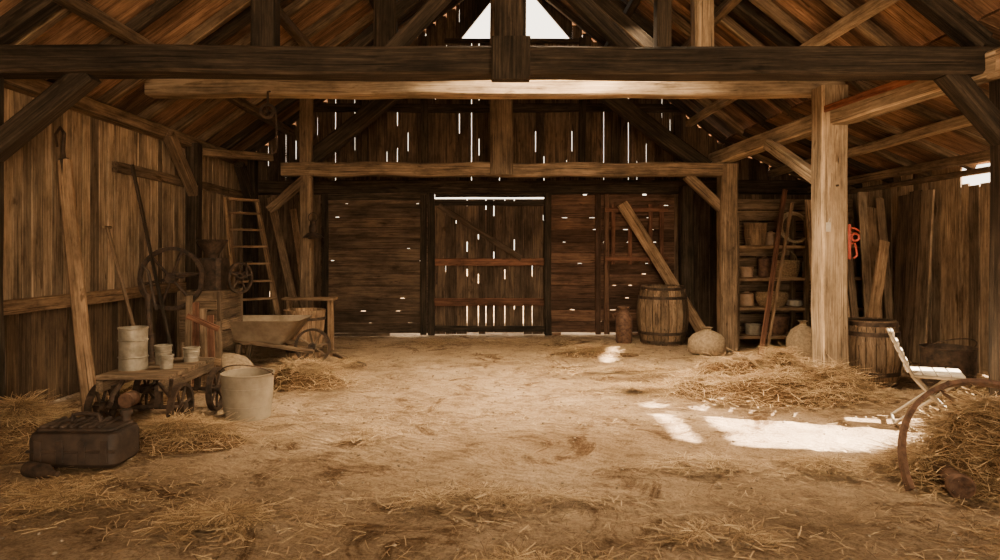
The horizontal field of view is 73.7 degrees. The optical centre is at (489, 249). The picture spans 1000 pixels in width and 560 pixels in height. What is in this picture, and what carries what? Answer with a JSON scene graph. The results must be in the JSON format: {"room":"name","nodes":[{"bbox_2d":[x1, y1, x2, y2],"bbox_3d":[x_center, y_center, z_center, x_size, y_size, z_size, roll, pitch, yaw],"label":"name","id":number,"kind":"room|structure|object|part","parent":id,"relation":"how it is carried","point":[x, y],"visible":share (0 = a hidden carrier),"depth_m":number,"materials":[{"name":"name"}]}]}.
{"room":"farm building","nodes":[
{"label":"farm building","id":0,"kind":"room"},
{"bbox_2d":[3,79,246,403],"bbox_3d":[-4.282,-0.060,4.315,0.236,3.120,15.030,0,0,0],"label":"wall","id":1,"kind":"structure","parent":0,"point":[103,140],"depth_m":7.22,"materials":[{"name":"brown wood"}]},
{"bbox_2d":[163,131,273,195],"bbox_3d":[-3.958,-1.155,9.706,0.337,0.812,2.344,0,0,15],"label":"brace","id":2,"kind":"object","parent":1,"relation":"attached to","point":[171,140],"visible":0.91,"depth_m":9.19,"materials":[{"name":"brown wood"}]},
{"bbox_2d":[0,270,999,559],"bbox_3d":[0.000,1.514,5.000,80.000,0.048,90.000,0,0,0],"label":"floor","id":3,"kind":"structure","parent":0,"point":[561,459],"depth_m":4.51,"materials":[{"name":"brown soil"}]},
{"bbox_2d":[0,77,4,409],"bbox_3d":[-4.150,-0.020,5.498,0.197,3.040,0.189,0,0,0],"label":"post","id":4,"kind":"object","parent":3,"relation":"on","point":[2,342],"visible":0.65,"depth_m":5.55,"materials":[{"name":"brown wood"}]},
{"bbox_2d":[0,0,999,161],"bbox_3d":[0.035,-2.742,5.463,8.631,4.206,0.356,0,0,0],"label":"roof truss","id":5,"kind":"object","parent":4,"relation":"on","point":[78,69],"depth_m":5.38,"materials":[{"name":"brown wood"}]},
{"bbox_2d":[20,461,59,479],"bbox_3d":[-2.920,1.445,4.349,0.280,0.100,0.100,0,0,21],"label":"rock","id":6,"kind":"object","parent":3,"relation":"on","point":[30,469],"visible":0.96,"depth_m":4.32,"materials":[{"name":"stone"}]},
{"bbox_2d":[0,389,106,473],"bbox_3d":[-3.565,1.308,5.157,1.433,0.425,1.597,0,0,36],"label":"pile","id":7,"kind":"object","parent":3,"relation":"on","point":[20,418],"visible":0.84,"depth_m":4.99,"materials":[{"name":"beige plant"}]},
{"bbox_2d":[54,126,96,415],"bbox_3d":[-3.825,0.158,6.166,1.018,2.727,0.129,0,0,43],"label":"wooden plank","id":8,"kind":"object","parent":3,"relation":"on","point":[86,378],"visible":0.94,"depth_m":6.14,"materials":[{"name":"brown wood"}]},
{"bbox_2d":[25,408,138,467],"bbox_3d":[-2.860,1.318,4.715,0.620,0.354,0.370,0,0,0],"label":"metal box","id":9,"kind":"object","parent":3,"relation":"on","point":[81,442],"visible":0.99,"depth_m":4.56,"materials":[{"name":"brown metal"}]},
{"bbox_2d":[0,466,224,534],"bbox_3d":[-2.635,1.460,4.001,2.021,0.074,1.151,0,0,0],"label":"straw","id":10,"kind":"object","parent":3,"relation":"on","point":[39,495],"visible":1,"depth_m":3.94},
{"bbox_2d":[73,380,204,412],"bbox_3d":[-3.428,1.382,6.873,1.575,0.269,1.530,0,0,-40],"label":"pile","id":11,"kind":"object","parent":3,"relation":"on","point":[130,388],"visible":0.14,"depth_m":6.67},
{"bbox_2d":[102,226,141,381],"bbox_3d":[-3.925,0.620,7.241,0.708,1.771,0.142,0,0,20],"label":"shovel","id":12,"kind":"object","parent":11,"relation":"on","point":[107,228],"visible":0.34,"depth_m":7.28,"materials":[{"name":"wood"},{"name":"iron"}]},
{"bbox_2d":[185,296,222,386],"bbox_3d":[-3.086,0.990,7.142,0.442,0.989,0.242,0,0,0],"label":"wooden crate","id":13,"kind":"object","parent":11,"relation":"on","point":[201,330],"visible":0.65,"depth_m":7.19,"materials":[{"name":"red wood"}]},
{"bbox_2d":[130,164,174,356],"bbox_3d":[-3.910,0.250,7.771,0.629,2.509,0.044,0,0,10],"label":"leaning pole","id":14,"kind":"object","parent":3,"relation":"on","point":[133,171],"visible":0.82,"depth_m":7.77,"materials":[{"name":"brown wood"}]},
{"bbox_2d":[83,357,224,417],"bbox_3d":[-2.856,1.247,5.793,0.819,0.506,1.313,0,0,0],"label":"cart","id":15,"kind":"object","parent":3,"relation":"on","point":[171,381],"visible":0.82,"depth_m":5.53,"materials":[{"name":"wood"}]},
{"bbox_2d":[117,326,148,370],"bbox_3d":[-3.060,0.842,5.720,0.242,0.360,0.242,0,0,0],"label":"tin canister","id":16,"kind":"object","parent":15,"relation":"on","point":[133,355],"visible":1,"depth_m":5.63,"materials":[{"name":"metal"}]},
{"bbox_2d":[139,264,157,362],"bbox_3d":[-3.114,0.576,6.112,0.157,0.894,0.143,0,0,34],"label":"pump","id":17,"kind":"object","parent":15,"relation":"on","point":[151,358],"visible":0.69,"depth_m":6.10,"materials":[{"name":"metal"}]},
{"bbox_2d":[154,344,172,364],"bbox_3d":[-2.930,0.937,5.980,0.152,0.170,0.152,0,0,0],"label":"tin can","id":18,"kind":"object","parent":15,"relation":"on","point":[159,348],"visible":0.56,"depth_m":5.92,"materials":[{"name":"metal"}]},
{"bbox_2d":[159,353,173,368],"bbox_3d":[-2.790,0.962,5.750,0.122,0.120,0.122,0,0,0],"label":"tin can","id":19,"kind":"object","parent":15,"relation":"on","point":[166,360],"visible":1,"depth_m":5.71,"materials":[{"name":"metal"}]},
{"bbox_2d":[182,346,200,361],"bbox_3d":[-2.740,0.957,6.120,0.152,0.130,0.152,0,0,0],"label":"tin can","id":20,"kind":"object","parent":15,"relation":"on","point":[190,353],"visible":1,"depth_m":6.07,"materials":[{"name":"metal"}]},
{"bbox_2d":[185,143,201,355],"bbox_3d":[-4.172,0.000,9.400,0.181,3.000,0.184,0,0,0],"label":"post","id":21,"kind":"object","parent":3,"relation":"on","point":[193,221],"visible":0.48,"depth_m":9.31,"materials":[{"name":"brown wood"}]},
{"bbox_2d":[137,239,252,356],"bbox_3d":[-3.580,0.685,8.338,1.201,1.630,0.911,0,0,0],"label":"corn sheller","id":22,"kind":"object","parent":3,"relation":"on","point":[213,274],"visible":0.8,"depth_m":8.22,"materials":[{"name":"metal"}]},
{"bbox_2d":[131,407,291,459],"bbox_3d":[-2.414,1.378,5.198,1.741,0.278,1.042,0,0,-4],"label":"pile","id":23,"kind":"object","parent":3,"relation":"on","point":[175,434],"visible":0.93,"depth_m":5.07,"materials":[{"name":"beige plant"}]},
{"bbox_2d":[85,493,362,551],"bbox_3d":[-1.391,1.452,3.669,1.425,0.086,0.801,0,0,12],"label":"straw","id":24,"kind":"object","parent":3,"relation":"on","point":[224,514],"visible":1,"depth_m":3.59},
{"bbox_2d":[215,353,254,370],"bbox_3d":[-2.989,1.340,7.657,0.571,0.320,0.533,0,0,0],"label":"burlap sack","id":25,"kind":"object","parent":3,"relation":"on","point":[228,359],"visible":0.43,"depth_m":7.54,"materials":[{"name":"fabric"}]},
{"bbox_2d":[234,151,257,314],"bbox_3d":[-4.141,-0.100,11.251,0.232,3.200,0.816,0,0,0],"label":"post","id":26,"kind":"object","parent":3,"relation":"on","point":[247,176],"visible":0.62,"depth_m":11.44,"materials":[{"name":"brown wood"}]},
{"bbox_2d":[220,364,274,421],"bbox_3d":[-2.180,1.248,6.000,0.470,0.504,0.462,0,0,0],"label":"metal bucket","id":27,"kind":"object","parent":3,"relation":"on","point":[246,392],"visible":0.99,"depth_m":5.83,"materials":[{"name":"metal"}]},
{"bbox_2d":[223,197,285,353],"bbox_3d":[-3.671,0.350,10.251,0.732,2.344,1.141,0,0,-40],"label":"step ladder","id":28,"kind":"object","parent":3,"relation":"on","point":[226,200],"visible":0.7,"depth_m":10.31,"materials":[{"name":"brown wood"}]},
{"bbox_2d":[223,315,330,363],"bbox_3d":[-3.019,1.197,8.720,1.869,0.614,0.800,0,0,0],"label":"wheelbarrow","id":29,"kind":"object","parent":3,"relation":"on","point":[271,331],"visible":0.8,"depth_m":8.48,"materials":[{"name":"wood"}]},
{"bbox_2d":[267,196,299,307],"bbox_3d":[-3.274,0.301,11.161,1.128,2.446,0.410,0,0,43],"label":"leaning boards","id":30,"kind":"object","parent":3,"relation":"on","point":[286,268],"visible":0.59,"depth_m":11.18,"materials":[{"name":"brown wood"}]},
{"bbox_2d":[283,308,325,358],"bbox_3d":[-2.620,1.170,9.420,0.594,0.660,0.594,0,0,0],"label":"tub","id":31,"kind":"object","parent":3,"relation":"on","point":[317,320],"visible":0.49,"depth_m":9.22,"materials":[{"name":"brown wood"}]},
{"bbox_2d":[299,99,313,307],"bbox_3d":[-2.752,-0.550,9.998,0.184,4.100,0.188,0,0,0],"label":"post","id":32,"kind":"object","parent":3,"relation":"on","point":[306,105],"visible":0.62,"depth_m":9.92,"materials":[{"name":"brown wood"}]},
{"bbox_2d":[302,212,323,238],"bbox_3d":[-2.600,-0.640,9.800,0.320,0.960,0.320,0,0,0],"label":"hanging lantern","id":33,"kind":"object","parent":32,"relation":"hanging from","point":[312,234],"visible":1,"depth_m":9.75,"materials":[{"name":"metal"}]},
{"bbox_2d":[266,0,733,213],"bbox_3d":[0.139,-2.573,10.068,6.961,4.053,0.477,0,0,0],"label":"roof truss","id":34,"kind":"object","parent":32,"relation":"on","point":[693,164],"depth_m":9.89,"materials":[{"name":"brown wood"}]},
{"bbox_2d":[281,297,337,352],"bbox_3d":[-2.665,1.101,9.878,0.770,0.800,0.273,0,0,0],"label":"wooden bench","id":35,"kind":"object","parent":3,"relation":"on","point":[289,300],"visible":0.77,"depth_m":9.77,"materials":[{"name":"brown wood"}]},
{"bbox_2d":[267,355,376,396],"bbox_3d":[-2.024,1.350,7.459,1.573,0.336,1.250,0,0,-26],"label":"pile","id":36,"kind":"object","parent":3,"relation":"on","point":[297,375],"visible":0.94,"depth_m":7.26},
{"bbox_2d":[283,356,403,371],"bbox_3d":[-1.951,1.459,8.723,1.397,0.074,1.326,0,0,-39],"label":"straw","id":37,"kind":"object","parent":3,"relation":"on","point":[345,361],"visible":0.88,"depth_m":8.70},
{"bbox_2d":[332,353,366,366],"bbox_3d":[-1.897,1.471,8.952,0.053,0.044,1.082,0,0,-34],"label":"wooden stake","id":38,"kind":"object","parent":3,"relation":"on","point":[362,364],"visible":0.73,"depth_m":8.81,"materials":[{"name":"brown wood"}]},
{"bbox_2d":[241,414,461,458],"bbox_3d":[-1.189,1.465,5.407,2.087,0.061,1.347,0,0,0],"label":"straw","id":39,"kind":"object","parent":3,"relation":"on","point":[376,428],"visible":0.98,"depth_m":5.32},
{"bbox_2d":[336,337,565,349],"bbox_3d":[-0.375,1.458,10.666,4.600,0.073,1.622,0,0,-6],"label":"straw","id":40,"kind":"object","parent":3,"relation":"on","point":[457,339],"visible":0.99,"depth_m":10.59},
{"bbox_2d":[0,338,986,559],"bbox_3d":[0.744,1.496,6.748,9.510,0.016,9.114,0,0,0],"label":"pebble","id":41,"kind":"object","parent":3,"relation":"on","point":[733,441],"visible":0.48,"depth_m":4.84,"materials":[{"name":"brown stone"}]},
{"bbox_2d":[0,336,999,559],"bbox_3d":[0.750,1.489,6.865,9.906,0.015,9.491,0,0,0],"label":"loose straw","id":42,"kind":"object","parent":3,"relation":"on","point":[637,358],"visible":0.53,"depth_m":4.12,"materials":[{"name":"beige plant"}]},
{"bbox_2d":[341,480,662,525],"bbox_3d":[0.052,1.459,3.933,1.981,0.073,0.699,0,0,2],"label":"straw","id":43,"kind":"object","parent":3,"relation":"on","point":[490,493],"visible":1,"depth_m":3.93,"materials":[{"name":"beige plant"}]},
{"bbox_2d":[398,537,661,559],"bbox_3d":[0.189,1.460,3.094,1.309,0.069,0.677,0,0,0],"label":"straw","id":44,"kind":"object","parent":3,"relation":"on","point":[515,554],"visible":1,"depth_m":3.19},
{"bbox_2d":[499,362,685,381],"bbox_3d":[1.603,1.463,8.120,3.051,0.066,1.305,0,0,0],"label":"straw","id":45,"kind":"object","parent":3,"relation":"on","point":[643,368],"visible":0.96,"depth_m":8.15,"materials":[{"name":"beige plant"}]},
{"bbox_2d":[530,342,657,357],"bbox_3d":[1.490,1.422,9.597,2.035,0.184,1.019,0,0,-3],"label":"pile","id":46,"kind":"object","parent":3,"relation":"on","point":[588,351],"visible":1,"depth_m":9.50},
{"bbox_2d":[612,306,631,343],"bbox_3d":[2.170,1.200,10.800,0.270,0.600,0.270,0,0,-45],"label":"milk can","id":47,"kind":"object","parent":3,"relation":"on","point":[623,318],"visible":1,"depth_m":10.70,"materials":[{"name":"brown metal"}]},
{"bbox_2d":[560,379,687,399],"bbox_3d":[1.560,1.461,7.109,1.654,0.069,1.212,0,0,9],"label":"straw","id":48,"kind":"object","parent":3,"relation":"on","point":[626,385],"visible":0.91,"depth_m":7.10,"materials":[{"name":"beige plant"}]},
{"bbox_2d":[617,201,705,332],"bbox_3d":[2.948,0.342,11.326,1.547,2.383,0.084,0,0,15],"label":"plank","id":49,"kind":"object","parent":3,"relation":"on","point":[625,208],"visible":0.76,"depth_m":11.34,"materials":[{"name":"brown wood"}]},
{"bbox_2d":[636,284,688,345],"bbox_3d":[2.780,1.035,10.750,0.820,0.930,0.820,0,0,0],"label":"wooden barrel","id":50,"kind":"object","parent":3,"relation":"on","point":[662,314],"visible":1,"depth_m":10.43,"materials":[{"name":"brown wood"}]},
{"bbox_2d":[678,186,693,336],"bbox_3d":[3.399,0.200,11.550,0.236,2.600,0.218,0,0,0],"label":"post","id":51,"kind":"object","parent":3,"relation":"on","point":[686,193],"visible":0.69,"depth_m":11.45,"materials":[{"name":"brown wood"}]},
{"bbox_2d":[631,450,776,479],"bbox_3d":[1.425,1.464,4.607,1.039,0.063,0.669,0,0,0],"label":"straw","id":52,"kind":"object","parent":3,"relation":"on","point":[709,460],"visible":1,"depth_m":4.55,"materials":[{"name":"beige plant"}]},
{"bbox_2d":[688,327,726,355],"bbox_3d":[3.125,1.306,9.596,0.531,0.389,0.477,0,0,23],"label":"burlap sack","id":53,"kind":"object","parent":3,"relation":"on","point":[705,341],"visible":0.98,"depth_m":9.44,"materials":[{"name":"fabric"}]},
{"bbox_2d":[716,164,737,350],"bbox_3d":[3.561,0.110,10.002,0.266,2.780,0.261,0,0,0],"label":"post","id":54,"kind":"object","parent":3,"relation":"on","point":[727,184],"visible":0.9,"depth_m":9.88,"materials":[{"name":"brown wood"}]},
{"bbox_2d":[632,514,822,559],"bbox_3d":[1.211,1.466,3.458,1.074,0.061,0.542,0,0,0],"label":"straw","id":55,"kind":"object","parent":3,"relation":"on","point":[743,530],"visible":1,"depth_m":3.43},
{"bbox_2d":[627,343,913,417],"bbox_3d":[2.901,1.257,7.040,3.138,0.531,2.154,0,0,20],"label":"pile","id":56,"kind":"object","parent":3,"relation":"on","point":[777,379],"visible":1,"depth_m":6.74,"materials":[{"name":"beige plant"}]},
{"bbox_2d":[758,189,787,354],"bbox_3d":[4.130,0.300,9.726,0.773,2.420,0.069,0,0,-40],"label":"leaning lath","id":57,"kind":"object","parent":3,"relation":"on","point":[784,191],"visible":0.93,"depth_m":9.71,"materials":[{"name":"red wood"}]},
{"bbox_2d":[765,203,793,354],"bbox_3d":[4.253,0.401,9.792,0.704,2.214,0.048,0,0,-35],"label":"leaning lath","id":58,"kind":"object","parent":3,"relation":"on","point":[791,204],"visible":0.91,"depth_m":9.78,"materials":[{"name":"brown wood"}]},
{"bbox_2d":[786,320,811,362],"bbox_3d":[4.257,1.230,9.050,0.464,0.540,0.485,0,0,0],"label":"burlap sack","id":59,"kind":"object","parent":3,"relation":"on","point":[801,334],"visible":0.7,"depth_m":8.91,"materials":[{"name":"fabric"}]},
{"bbox_2d":[738,199,864,347],"bbox_3d":[4.797,0.338,10.458,2.106,2.324,0.640,0,0,0],"label":"storage shelf","id":60,"kind":"object","parent":3,"relation":"on","point":[755,283],"depth_m":10.75,"materials":[{"name":"brown wood"}]},
{"bbox_2d":[739,267,753,276],"bbox_3d":[4.020,0.344,10.450,0.212,0.160,0.212,0,0,0],"label":"clay jar","id":61,"kind":"object","parent":60,"relation":"on","point":[744,271],"visible":1,"depth_m":10.37,"materials":[{"name":"ceramic"}]},
{"bbox_2d":[740,292,753,305],"bbox_3d":[4.020,0.764,10.450,0.225,0.220,0.225,0,0,0],"label":"clay jar","id":62,"kind":"object","parent":60,"relation":"on","point":[746,298],"visible":0.94,"depth_m":10.36,"materials":[{"name":"ceramic"}]},
{"bbox_2d":[744,323,761,334],"bbox_3d":[4.100,1.234,10.400,0.252,0.160,0.252,0,0,0],"label":"paint can","id":63,"kind":"object","parent":60,"relation":"in","point":[750,328],"visible":1,"depth_m":10.31,"materials":[{"name":"metal"}]},
{"bbox_2d":[743,223,767,244],"bbox_3d":[4.140,-0.246,10.400,0.352,0.340,0.352,0,0,0],"label":"wooden tub","id":64,"kind":"object","parent":60,"relation":"on","point":[754,233],"visible":0.91,"depth_m":10.27,"materials":[{"name":"brown wood"}]},
{"bbox_2d":[758,256,770,276],"bbox_3d":[4.280,0.259,10.400,0.187,0.330,0.187,0,0,0],"label":"clay jar","id":65,"kind":"object","parent":60,"relation":"on","point":[764,263],"visible":0.97,"depth_m":10.32,"materials":[{"name":"ceramic"}]},
{"bbox_2d":[765,231,775,244],"bbox_3d":[4.420,-0.186,10.500,0.167,0.220,0.167,0,0,0],"label":"clay jar","id":66,"kind":"object","parent":60,"relation":"on","point":[770,238],"visible":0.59,"depth_m":10.43,"materials":[{"name":"ceramic"}]},
{"bbox_2d":[755,291,787,306],"bbox_3d":[4.400,0.764,10.420,0.489,0.227,0.489,0,0,0],"label":"wicker basket","id":67,"kind":"object","parent":60,"relation":"on","point":[760,296],"visible":0.77,"depth_m":10.26,"materials":[{"name":"brown wicker"}]},
{"bbox_2d":[767,315,788,334],"bbox_3d":[4.500,1.174,10.450,0.352,0.280,0.352,0,0,0],"label":"paint can","id":68,"kind":"object","parent":60,"relation":"in","point":[781,322],"visible":0.7,"depth_m":10.31,"materials":[{"name":"metal"}]},
{"bbox_2d":[775,250,799,277],"bbox_3d":[4.620,0.218,10.400,0.410,0.425,0.410,0,0,0],"label":"wicker basket","id":69,"kind":"object","parent":60,"relation":"on","point":[791,268],"visible":0.72,"depth_m":10.23,"materials":[{"name":"brown wicker"}]},
{"bbox_3d":[4.708,-0.350,10.336,0.598,0.492,0.396,0,0,0],"label":"rope coil","id":70,"kind":"part","parent":60,"relation":"part of","materials":[{"name":"brown fabric"}]},
{"bbox_2d":[786,300,802,306],"bbox_3d":[4.740,0.829,10.380,0.240,0.091,0.240,0,0,0],"label":"stacked plates","id":71,"kind":"object","parent":60,"relation":"on","point":[796,303],"visible":0.94,"depth_m":10.30,"materials":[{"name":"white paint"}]},
{"bbox_2d":[763,85,859,375],"bbox_3d":[3.773,-0.150,7.889,0.436,3.300,1.332,0,0,-6],"label":"post","id":72,"kind":"object","parent":3,"relation":"on","point":[827,174],"depth_m":7.27,"materials":[{"name":"wood"}]},
{"bbox_2d":[826,219,830,231],"bbox_3d":[3.680,-0.276,7.250,0.050,0.151,0.006,0,0,0],"label":"paper tag","id":73,"kind":"object","parent":72,"relation":"attached to","point":[828,224],"visible":1,"depth_m":7.25,"materials":[{"name":"beige paper"}]},
{"bbox_3d":[3.983,-0.090,7.300,0.137,0.380,0.040,0,0,0],"label":"red pulley bracket","id":74,"kind":"part","parent":72,"relation":"part of","materials":[{"name":"red metal"}]},
{"bbox_2d":[718,450,922,485],"bbox_3d":[2.436,1.459,4.554,1.746,0.073,0.744,0,0,8],"label":"straw","id":75,"kind":"object","parent":3,"relation":"on","point":[824,462],"visible":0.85,"depth_m":4.51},
{"bbox_2d":[804,192,893,318],"bbox_3d":[5.217,0.288,9.626,1.314,2.456,0.683,0,0,0],"label":"lumber","id":76,"kind":"object","parent":3,"relation":"on","point":[867,215],"visible":0.28,"depth_m":9.74,"materials":[{"name":"brown wood"}]},
{"bbox_2d":[848,317,902,387],"bbox_3d":[4.270,1.140,7.500,0.640,0.720,0.640,0,0,0],"label":"wooden barrel","id":77,"kind":"object","parent":3,"relation":"on","point":[871,347],"visible":0.73,"depth_m":7.24,"materials":[{"name":"brown wood"}]},
{"bbox_2d":[868,240,889,317],"bbox_3d":[5.151,0.690,8.900,0.625,1.660,0.108,0,0,-36],"label":"leaning slab","id":78,"kind":"object","parent":3,"relation":"on","point":[883,246],"visible":0.59,"depth_m":8.93,"materials":[{"name":"brown wood"}]},
{"bbox_2d":[830,386,999,514],"bbox_3d":[3.380,1.215,4.423,2.028,0.620,1.490,0,0,-3],"label":"pile","id":79,"kind":"object","parent":3,"relation":"on","point":[970,443],"visible":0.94,"depth_m":4.27,"materials":[{"name":"beige plant"}]},
{"bbox_2d":[886,327,965,424],"bbox_3d":[3.776,1.109,5.791,0.563,0.804,0.428,0,0,28],"label":"folding chair","id":80,"kind":"object","parent":3,"relation":"on","point":[944,375],"visible":0.87,"depth_m":5.70,"materials":[{"name":"wood"},{"name":"white paint"}]},
{"bbox_2d":[899,368,987,407],"bbox_3d":[4.986,1.326,6.353,2.115,0.385,2.010,0,0,-7],"label":"pile","id":81,"kind":"object","parent":3,"relation":"on","point":[972,388],"visible":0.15,"depth_m":6.52,"materials":[{"name":"beige plant"}]},
{"bbox_2d":[897,378,999,490],"bbox_3d":[3.306,1.190,4.389,1.480,0.610,0.499,0,0,-3],"label":"wheel rim","id":82,"kind":"object","parent":3,"relation":"on","point":[902,437],"visible":0.95,"depth_m":4.44,"materials":[{"name":"brown metal"}]},
{"bbox_2d":[919,338,978,394],"bbox_3d":[4.740,1.192,6.900,0.520,0.617,0.512,0,0,0],"label":"tub","id":83,"kind":"object","parent":3,"relation":"on","point":[964,358],"visible":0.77,"depth_m":6.73,"materials":[{"name":"metal"}]},
{"bbox_2d":[902,505,999,559],"bbox_3d":[2.972,1.463,3.321,1.948,0.068,1.151,0,0,2],"label":"straw","id":84,"kind":"object","parent":3,"relation":"on","point":[972,529],"visible":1,"depth_m":3.46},
{"bbox_2d":[932,459,975,499],"bbox_3d":[2.879,1.420,4.171,0.150,0.150,0.400,0,0,17],"label":"jug","id":85,"kind":"object","parent":3,"relation":"on","point":[951,483],"visible":0.84,"depth_m":3.99,"materials":[{"name":"ceramic"}]},
{"bbox_2d":[988,79,999,400],"bbox_3d":[4.260,-0.020,5.500,0.169,3.040,0.215,0,0,0],"label":"post","id":86,"kind":"object","parent":3,"relation":"on","point":[994,86],"visible":0.67,"depth_m":5.52,"materials":[{"name":"brown wood"}]},
{"bbox_2d":[708,47,999,162],"bbox_3d":[4.055,-1.455,3.610,0.516,0.320,13.632,0,0,-3],"label":"beam","id":87,"kind":"structure","parent":86,"relation":"on","point":[895,95],"depth_m":6.79,"materials":[{"name":"brown wood"}]},
{"bbox_2d":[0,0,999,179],"bbox_3d":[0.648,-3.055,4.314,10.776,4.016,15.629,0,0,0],"label":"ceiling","id":88,"kind":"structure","parent":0,"point":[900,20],"depth_m":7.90,"materials":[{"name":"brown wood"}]},
{"bbox_2d":[9,0,999,187],"bbox_3d":[0.654,-2.978,4.455,10.643,4.008,14.219,0,0,0],"label":"roof","id":89,"kind":"structure","parent":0,"point":[869,29],"depth_m":8.21,"materials":[{"name":"brown wood"}]},
{"bbox_2d":[144,0,845,99],"bbox_3d":[0.060,-3.304,7.700,7.980,3.097,0.266,0,0,0],"label":"roof truss","id":90,"kind":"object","parent":89,"relation":"attached to","point":[387,14],"depth_m":7.59,"materials":[{"name":"brown wood"}]},
{"bbox_2d":[259,91,277,154],"bbox_3d":[-2.489,-1.441,7.521,0.202,0.740,0.114,0,0,0],"label":"pulley","id":91,"kind":"object","parent":90,"relation":"attached to","point":[274,112],"visible":1,"depth_m":7.49,"materials":[{"name":"metal"}]},
{"bbox_2d":[51,0,989,191],"bbox_3d":[1.051,-2.255,4.275,9.227,2.509,14.950,0,0,0],"label":"roof purlins","id":92,"kind":"structure","parent":89,"relation":"attached to","point":[81,8],"depth_m":7.81,"materials":[{"name":"brown wood"}]},
{"bbox_2d":[257,0,810,334],"bbox_3d":[0.825,-1.696,11.735,10.310,6.413,0.210,0,0,0],"label":"wall","id":93,"kind":"structure","parent":0,"point":[587,289],"depth_m":11.77,"materials":[{"name":"brown wood"}]},
{"bbox_2d":[321,194,427,335],"bbox_3d":[-2.020,0.258,11.655,1.880,2.498,0.110,0,0,0],"label":"door","id":94,"kind":"structure","parent":93,"relation":"in","point":[380,285],"depth_m":11.65,"materials":[{"name":"brown wood"}]},
{"bbox_2d":[427,193,551,335],"bbox_3d":[-0.009,0.218,11.697,2.173,2.544,0.223,0,0,0],"label":"door","id":95,"kind":"structure","parent":93,"relation":"in","point":[520,277],"depth_m":11.73,"materials":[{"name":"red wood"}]},
{"bbox_2d":[605,204,667,263],"bbox_3d":[2.550,-0.275,11.635,1.100,1.050,0.079,0,0,0],"label":"frame","id":96,"kind":"object","parent":93,"relation":"attached to","point":[650,209],"visible":0.88,"depth_m":11.63,"materials":[{"name":"red wood"}]},
{"bbox_2d":[848,166,989,374],"bbox_3d":[5.923,0.207,4.315,0.134,2.585,15.030,0,0,0],"label":"wall","id":97,"kind":"structure","parent":0,"point":[959,278],"depth_m":8.55,"materials":[{"name":"brown wood"}]},
{"bbox_2d":[893,189,934,363],"bbox_3d":[5.761,0.346,9.114,0.193,2.315,0.814,0,0,0],"label":"board","id":98,"kind":"object","parent":97,"relation":"attached to","point":[915,215],"depth_m":9.06,"materials":[{"name":"brown wood"}]}
]}

